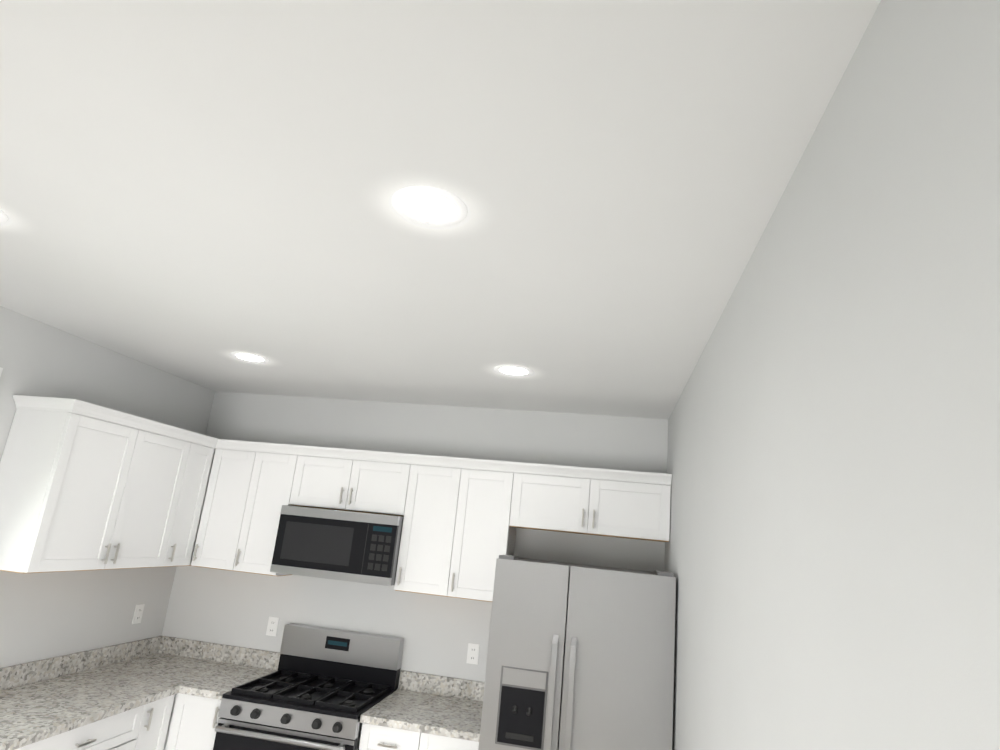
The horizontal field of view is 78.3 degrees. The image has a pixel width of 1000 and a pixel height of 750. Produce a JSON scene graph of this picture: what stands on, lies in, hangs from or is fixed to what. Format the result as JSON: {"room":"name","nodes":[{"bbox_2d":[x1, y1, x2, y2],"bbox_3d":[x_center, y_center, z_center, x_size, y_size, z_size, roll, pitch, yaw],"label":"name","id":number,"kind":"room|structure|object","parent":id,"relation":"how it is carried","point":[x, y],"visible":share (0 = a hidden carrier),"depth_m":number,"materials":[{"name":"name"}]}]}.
{"room":"kitchen","nodes":[
{"label":"kitchen","id":0,"kind":"room"},
{"bbox_2d":[0,306,214,667],"bbox_3d":[-2.957,0.448,0.746,0.150,2.740,7.775,3,-15,10],"label":"wall","id":1,"kind":"structure","parent":0,"point":[46,615],"depth_m":3.49,"materials":[{"name":"paint"}]},
{"bbox_2d":[132,604,144,623],"bbox_3d":[-2.339,1.546,3.971,0.008,0.116,0.072,3,-15,10],"label":"electrical outlet plate","id":2,"kind":"object","parent":1,"relation":"attached to","point":[138,613],"visible":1,"depth_m":3.96,"materials":[{"name":"plastic"}]},
{"bbox_2d":[162,391,667,689],"bbox_3d":[-0.582,1.550,4.046,3.434,2.740,0.150,3,-15,10],"label":"wall","id":3,"kind":"structure","parent":0,"point":[438,634],"depth_m":4.12,"materials":[{"name":"paint"}]},
{"bbox_2d":[266,617,278,635],"bbox_3d":[-1.515,1.674,4.086,0.072,0.116,0.008,3,-15,10],"label":"electrical outlet plate","id":4,"kind":"object","parent":3,"relation":"attached to","point":[272,626],"visible":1,"depth_m":4.08,"materials":[{"name":"plastic"}]},
{"bbox_2d":[0,395,671,601],"bbox_3d":[-0.724,0.784,3.395,3.308,0.826,1.537,3,-15,10],"label":"upper cabinet","id":5,"kind":"object","parent":3,"relation":"attached to","point":[80,492],"visible":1,"depth_m":3.70,"materials":[{"name":"white wood"}]},
{"bbox_2d":[270,505,403,585],"bbox_3d":[-0.981,1.088,3.942,0.770,0.404,0.414,3,-15,10],"label":"microwave","id":6,"kind":"object","parent":5,"relation":"attached to","point":[359,547],"visible":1,"depth_m":3.74,"materials":[{"name":"silver metal"}]},
{"bbox_2d":[466,643,479,664],"bbox_3d":[-0.169,1.744,3.838,0.072,0.116,0.008,3,-15,10],"label":"electrical outlet plate","id":7,"kind":"object","parent":3,"relation":"attached to","point":[472,653],"visible":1,"depth_m":3.84,"materials":[{"name":"plastic"}]},
{"bbox_2d":[0,0,880,418],"bbox_3d":[0.395,-0.743,0.509,6.700,0.080,7.775,3,-15,10],"label":"ceiling","id":8,"kind":"structure","parent":0,"point":[198,192],"depth_m":1.56,"materials":[{"name":"paint"}]},
{"bbox_2d":[0,209,8,222],"bbox_3d":[-1.683,-0.531,1.942,0.206,0.006,0.206,3,-15,10],"label":"recessed light","id":9,"kind":"object","parent":8,"relation":"in","point":[4,218],"visible":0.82,"depth_m":1.99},
{"bbox_2d":[231,352,268,362],"bbox_3d":[-1.421,-0.099,3.491,0.206,0.006,0.206,3,-15,10],"label":"recessed light","id":10,"kind":"object","parent":8,"relation":"in","point":[234,354],"visible":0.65,"depth_m":3.46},
{"bbox_2d":[392,186,467,226],"bbox_3d":[-0.190,-0.454,1.667,0.206,0.006,0.206,3,-15,10],"label":"recessed light","id":11,"kind":"object","parent":8,"relation":"in","point":[399,196],"visible":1,"depth_m":1.64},
{"bbox_2d":[494,365,532,375],"bbox_3d":[0.072,-0.022,3.216,0.206,0.006,0.206,3,-15,10],"label":"recessed light","id":12,"kind":"object","parent":8,"relation":"in","point":[499,367],"visible":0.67,"depth_m":3.18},
{"bbox_2d":[664,0,999,749],"bbox_3d":[2.055,0.974,0.844,3.086,2.740,5.393,3,-15,10],"label":"wall","id":13,"kind":"structure","parent":0,"point":[832,556],"depth_m":0.93,"materials":[{"name":"paint"}]},
{"bbox_3d":[0.124,1.972,-0.202,6.700,0.080,7.775,3,-15,10],"label":"floor","id":14,"kind":"structure","parent":0,"visible":0},
{"bbox_2d":[15,693,220,749],"bbox_3d":[-2.120,2.030,2.772,0.919,0.876,2.510,3,-15,10],"label":"base cabinet","id":15,"kind":"object","parent":14,"relation":"on","point":[178,721],"visible":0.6,"depth_m":3.32,"materials":[{"name":"white wood"}]},
{"bbox_2d":[0,636,484,749],"bbox_3d":[-1.481,1.472,2.061,2.374,0.323,3.953,3,-15,10],"label":"countertop","id":16,"kind":"structure","parent":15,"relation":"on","point":[43,699],"depth_m":3.42,"materials":[{"name":"stone"}]},
{"bbox_2d":[213,623,403,749],"bbox_3d":[-1.117,2.151,3.505,0.790,1.205,0.725,3,-15,10],"label":"range","id":17,"kind":"object","parent":14,"relation":"on","point":[321,688],"visible":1,"depth_m":3.51,"materials":[{"name":"silver metal"}]},
{"bbox_2d":[359,723,478,749],"bbox_3d":[-0.411,2.359,3.378,0.650,0.876,0.633,3,-15,10],"label":"base cabinet","id":18,"kind":"object","parent":14,"relation":"on","point":[374,737],"visible":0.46,"depth_m":3.22,"materials":[{"name":"white wood"}]},
{"bbox_2d":[478,555,675,749],"bbox_3d":[0.398,1.922,3.231,0.908,1.800,0.827,3,-15,10],"label":"refrigerator","id":19,"kind":"object","parent":14,"relation":"on","point":[580,656],"visible":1,"depth_m":3.01,"materials":[{"name":"silver metal"}]}
]}

